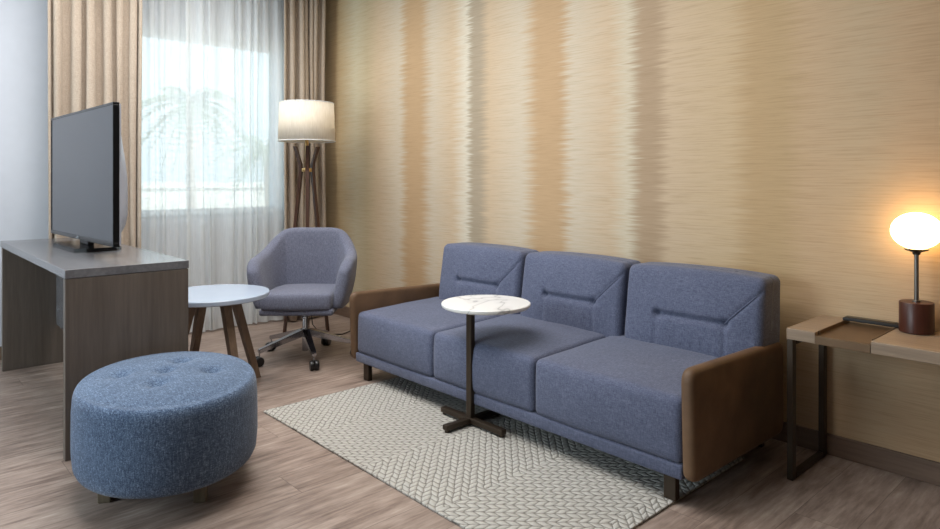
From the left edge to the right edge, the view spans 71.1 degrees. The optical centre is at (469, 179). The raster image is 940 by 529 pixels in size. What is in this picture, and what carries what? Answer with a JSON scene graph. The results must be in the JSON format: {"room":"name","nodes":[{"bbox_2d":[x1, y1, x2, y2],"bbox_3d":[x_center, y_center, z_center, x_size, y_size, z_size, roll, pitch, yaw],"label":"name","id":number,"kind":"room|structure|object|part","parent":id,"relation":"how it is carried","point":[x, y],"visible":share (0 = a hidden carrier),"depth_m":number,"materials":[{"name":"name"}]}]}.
{"room":"hotel room","nodes":[
{"label":"hotel room","id":0,"kind":"room"},
{"bbox_2d":[0,0,47,345],"bbox_3d":[-3.354,-0.220,3.966,5.430,2.700,0.300,0,0,-43],"label":"wall","id":1,"kind":"structure","parent":0,"point":[23,23],"depth_m":4.21,"materials":[{"name":"white paint"}]},
{"bbox_2d":[0,314,939,528],"bbox_3d":[-0.969,1.180,1.446,5.530,0.100,7.240,0,0,-43],"label":"floor","id":2,"kind":"structure","parent":0,"point":[289,480],"depth_m":2.43,"materials":[{"name":"brown wood"}]},
{"bbox_2d":[0,237,188,460],"bbox_3d":[-2.027,0.746,3.435,0.485,0.767,1.722,0,0,-43],"label":"desk","id":3,"kind":"object","parent":2,"relation":"on","point":[89,312],"visible":0.75,"depth_m":2.89,"materials":[{"name":"grey laminate"}]},
{"bbox_3d":[-2.590,0.764,4.050,0.477,0.730,0.036,0,0,-43],"label":"panel","id":4,"kind":"part","parent":3,"relation":"part of","materials":[{"name":"grey laminate"}]},
{"bbox_3d":[-1.992,0.645,3.462,0.018,0.490,1.638,0,0,-43],"label":"modesty panel","id":5,"kind":"part","parent":3,"relation":"part of","materials":[{"name":"grey laminate"}]},
{"bbox_2d":[51,102,127,252],"bbox_3d":[-2.044,-0.002,3.507,0.239,0.726,1.170,0,0,-43],"label":"television","id":6,"kind":"object","parent":3,"relation":"on","point":[89,185],"visible":1,"depth_m":3.34,"materials":[{"name":"black plastic"}]},
{"bbox_3d":[-1.458,0.764,2.815,0.482,0.730,0.036,0,0,-43],"label":"panel","id":7,"kind":"part","parent":3,"relation":"part of","materials":[{"name":"grey laminate"}]},
{"bbox_2d":[70,351,257,503],"bbox_3d":[-1.136,0.922,2.479,0.645,0.414,0.808,0,0,-43],"label":"ottoman","id":8,"kind":"object","parent":2,"relation":"on","point":[159,425],"visible":1,"depth_m":2.19,"materials":[{"name":"blue fabric"}]},
{"bbox_3d":[-1.283,1.072,2.319,0.042,0.116,0.042,0,0,-11],"label":"leg","id":9,"kind":"part","parent":8,"relation":"part of","materials":[{"name":"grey wood"}]},
{"bbox_3d":[-0.950,1.072,2.322,0.042,0.116,0.042,0,0,-11],"label":"leg","id":10,"kind":"part","parent":8,"relation":"part of","materials":[{"name":"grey wood"}]},
{"bbox_2d":[188,284,269,377],"bbox_3d":[-1.390,0.870,3.567,0.582,0.519,0.582,0,0,-43],"label":"coffee table","id":11,"kind":"object","parent":2,"relation":"on","point":[229,297],"visible":0.7,"depth_m":3.57,"materials":[{"name":"white laminate"}]},
{"bbox_3d":[-1.512,0.884,3.423,0.046,0.491,0.181,0,0,40],"label":"leg","id":12,"kind":"part","parent":11,"relation":"part of","materials":[{"name":"brown wood"}]},
{"bbox_3d":[-1.533,0.884,3.689,0.181,0.491,0.046,0,0,40],"label":"leg","id":13,"kind":"part","parent":11,"relation":"part of","materials":[{"name":"brown wood"}]},
{"bbox_3d":[-1.246,0.884,3.444,0.181,0.491,0.046,0,0,40],"label":"leg","id":14,"kind":"part","parent":11,"relation":"part of","materials":[{"name":"brown wood"}]},
{"bbox_3d":[-1.267,0.884,3.710,0.046,0.491,0.181,0,0,40],"label":"leg","id":15,"kind":"part","parent":11,"relation":"part of","materials":[{"name":"brown wood"}]},
{"bbox_2d":[247,227,356,370],"bbox_3d":[-1.039,0.724,4.212,0.668,0.810,0.643,0,0,8],"label":"office chair","id":16,"kind":"object","parent":2,"relation":"on","point":[306,271],"visible":0.94,"depth_m":4.20,"materials":[{"name":"grey fabric"}]},
{"bbox_2d":[260,283,334,310],"bbox_3d":[-1.048,0.725,4.152,0.425,0.115,0.487,0,0,-2],"label":"seat cushion","id":17,"kind":"object","parent":16,"relation":"on","point":[282,296],"depth_m":3.92,"materials":[{"name":"grey fabric"}]},
{"bbox_2d":[277,100,349,334],"bbox_3d":[-1.060,0.284,4.817,0.672,1.690,0.411,0,0,-14],"label":"floor lamp","id":18,"kind":"object","parent":2,"relation":"on","point":[300,121],"visible":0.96,"depth_m":4.67,"materials":[{"name":"white fabric"}]},
{"bbox_3d":[-1.295,0.442,4.810,0.154,1.374,0.026,0,0,13],"label":"leg","id":19,"kind":"part","parent":18,"relation":"part of","materials":[{"name":"brown wood"}]},
{"bbox_3d":[-1.186,-0.420,4.785,0.406,0.276,0.406,0,0,-43],"label":"lamp shade","id":20,"kind":"part","parent":18,"relation":"part of","materials":[{"name":"white fabric"}]},
{"bbox_3d":[-1.154,0.442,4.677,0.026,1.374,0.154,0,0,-17],"label":"leg","id":21,"kind":"part","parent":18,"relation":"part of","materials":[{"name":"brown wood"}]},
{"bbox_3d":[-1.109,0.442,4.866,0.026,1.374,0.154,0,0,43],"label":"leg","id":22,"kind":"part","parent":18,"relation":"part of","materials":[{"name":"brown wood"}]},
{"bbox_2d":[263,377,743,528],"bbox_3d":[0.053,1.125,2.931,1.195,0.008,1.827,0,0,-43],"label":"rug","id":23,"kind":"object","parent":2,"relation":"on","point":[530,477],"visible":0.69,"depth_m":2.59,"materials":[{"name":"beige fabric"}]},
{"bbox_2d":[441,295,530,437],"bbox_3d":[0.074,0.843,3.040,0.412,0.556,0.412,0,0,-5],"label":"side table","id":24,"kind":"object","parent":23,"relation":"on","point":[470,305],"visible":0.92,"depth_m":3.01,"materials":[{"name":"white stone"}]},
{"bbox_3d":[0.002,0.842,3.021,0.026,0.498,0.034,0,0,-43],"label":"post","id":25,"kind":"part","parent":24,"relation":"part of","materials":[{"name":"brown metal"}]},
{"bbox_2d":[349,242,783,500],"bbox_3d":[0.320,0.756,3.251,0.808,0.748,2.128,0,0,-43],"label":"sofa","id":26,"kind":"object","parent":23,"relation":"on","point":[673,370],"visible":0.95,"depth_m":2.80,"materials":[{"name":"blue fabric"}]},
{"bbox_3d":[-0.577,1.078,3.715,0.028,0.104,0.048,0,0,-43],"label":"leg","id":27,"kind":"part","parent":26,"relation":"part of","materials":[{"name":"brown metal"}]},
{"bbox_3d":[-0.406,0.837,3.996,0.747,0.395,0.048,0,0,-43],"label":"armrest","id":28,"kind":"part","parent":26,"relation":"part of","materials":[{"name":"brown leather"}]},
{"bbox_2d":[358,297,502,375],"bbox_3d":[-0.202,0.850,3.686,0.616,0.262,0.676,0,0,-43],"label":"seat cushion","id":29,"kind":"object","parent":26,"relation":"on","point":[398,334],"depth_m":3.51,"materials":[{"name":"blue fabric"}]},
{"bbox_2d":[439,242,538,314],"bbox_3d":[0.096,0.573,3.851,0.231,0.382,0.663,0,0,-43],"label":"cushion","id":30,"kind":"object","parent":26,"relation":"on","point":[468,268],"depth_m":3.76,"materials":[{"name":"blue fabric"}]},
{"bbox_2d":[434,314,604,410],"bbox_3d":[0.253,0.850,3.192,0.614,0.261,0.665,0,0,-43],"label":"seat cushion","id":31,"kind":"object","parent":26,"relation":"on","point":[508,349],"depth_m":3.02,"materials":[{"name":"blue fabric"}]},
{"bbox_3d":[0.325,1.004,3.260,0.788,0.053,2.031,0,0,-43],"label":"frame","id":32,"kind":"part","parent":26,"relation":"part of","materials":[{"name":"blue fabric"}]},
{"bbox_2d":[520,251,640,336],"bbox_3d":[0.549,0.573,3.359,0.231,0.382,0.642,0,0,-43],"label":"cushion","id":33,"kind":"object","parent":26,"relation":"on","point":[586,292],"depth_m":3.25,"materials":[{"name":"blue fabric"}]},
{"bbox_2d":[536,335,718,462],"bbox_3d":[0.708,0.851,2.696,0.614,0.263,0.678,0,0,-43],"label":"seat cushion","id":34,"kind":"object","parent":26,"relation":"on","point":[624,393],"depth_m":2.53,"materials":[{"name":"blue fabric"}]},
{"bbox_3d":[0.709,1.073,2.316,0.028,0.094,0.048,0,0,-43],"label":"leg","id":35,"kind":"part","parent":26,"relation":"part of","materials":[{"name":"brown wood"}]},
{"bbox_2d":[625,262,779,356],"bbox_3d":[0.993,0.573,2.876,0.231,0.382,0.642,0,0,-43],"label":"cushion","id":36,"kind":"object","parent":26,"relation":"on","point":[710,311],"depth_m":2.76,"materials":[{"name":"blue fabric"}]},
{"bbox_3d":[1.001,0.837,2.465,0.747,0.395,0.050,0,0,-43],"label":"armrest","id":37,"kind":"part","parent":26,"relation":"part of","materials":[{"name":"brown leather"}]},
{"bbox_2d":[787,315,939,480],"bbox_3d":[1.874,0.836,2.005,0.355,0.587,1.624,0,0,-43],"label":"console table","id":38,"kind":"object","parent":2,"relation":"on","point":[824,331],"depth_m":2.47,"materials":[{"name":"brown wood"}]},
{"bbox_3d":[1.331,0.865,2.594,0.349,0.529,0.022,0,0,-43],"label":"leg frame","id":39,"kind":"part","parent":38,"relation":"part of","materials":[{"name":"brown metal"}]},
{"bbox_2d":[815,320,895,352],"bbox_3d":[1.454,0.578,2.462,0.355,0.044,0.180,0,0,-43],"label":"tray","id":40,"kind":"object","parent":38,"relation":"on","point":[843,334],"depth_m":2.41,"materials":[{"name":"brown wood"}]},
{"bbox_3d":[1.562,0.549,2.553,0.056,0.012,0.195,0,0,-43],"label":"power strip","id":41,"kind":"part","parent":38,"relation":"part of","materials":[{"name":"black metal"}]},
{"bbox_3d":[1.557,0.543,2.559,0.032,0.001,0.170,0,0,-43],"label":"socket plate","id":42,"kind":"part","parent":38,"relation":"part of","materials":[{"name":"black plastic"}]},
{"bbox_2d":[890,212,939,334],"bbox_3d":[1.637,0.338,2.413,0.164,0.439,0.164,0,0,-43],"label":"table lamp","id":43,"kind":"object","parent":38,"relation":"on","point":[917,232],"visible":1,"depth_m":2.37,"materials":[{"name":"red brown wood"},{"name":"dark bronze metal"},{"name":"frosted white glass"}]},
{"bbox_3d":[1.637,0.186,2.413,0.164,0.136,0.164,0,0,-43],"label":"globe","id":44,"kind":"part","parent":43,"relation":"part of","materials":[{"name":"white glass"}]},
{"bbox_3d":[1.637,0.356,2.413,0.026,0.181,0.026,0,0,-43],"label":"stem","id":45,"kind":"part","parent":43,"relation":"part of","materials":[{"name":"grey metal"}]},
{"bbox_2d":[325,0,939,461],"bbox_3d":[1.030,-0.220,3.283,0.100,2.700,7.240,0,0,-43],"label":"wall","id":46,"kind":"structure","parent":0,"point":[787,140],"depth_m":3.23,"materials":[{"name":"paper"}]},
{"bbox_2d":[334,306,939,485],"bbox_3d":[1.055,1.087,3.171,0.014,0.085,6.840,0,0,-43],"label":"baseboard","id":47,"kind":"structure","parent":46,"relation":"attached to","point":[914,467],"depth_m":2.60,"materials":[{"name":"brown wood"}]},
{"bbox_3d":[-0.969,-1.620,1.446,5.530,0.100,7.240,0,0,-43],"label":"ceiling","id":48,"kind":"structure","parent":0,"visible":0},
{"bbox_2d":[48,0,141,247],"bbox_3d":[-2.452,-0.228,4.310,0.549,2.685,0.099,0,0,-43],"label":"curtain","id":49,"kind":"object","parent":48,"relation":"hanging from","point":[95,46],"visible":0.38,"depth_m":4.34,"materials":[{"name":"beige fabric"}]},
{"bbox_2d":[141,0,186,259],"bbox_3d":[-2.300,-0.228,4.619,0.666,2.685,0.056,0,0,-43],"label":"sheer curtain","id":50,"kind":"object","parent":48,"relation":"hanging from","point":[163,120],"visible":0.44,"depth_m":4.71,"materials":[{"name":"white fabric"}]},
{"bbox_2d":[186,0,283,332],"bbox_3d":[-1.730,-0.228,5.069,0.906,2.685,0.060,0,0,-43],"label":"sheer curtain","id":51,"kind":"object","parent":48,"relation":"hanging from","point":[235,48],"visible":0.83,"depth_m":4.98,"materials":[{"name":"white fabric"}]},
{"bbox_2d":[283,0,325,320],"bbox_3d":[-1.337,-0.228,5.317,0.380,2.685,0.097,0,0,-43],"label":"curtain","id":52,"kind":"object","parent":48,"relation":"hanging from","point":[304,20],"visible":0.43,"depth_m":5.30,"materials":[{"name":"beige fabric"}]}
]}

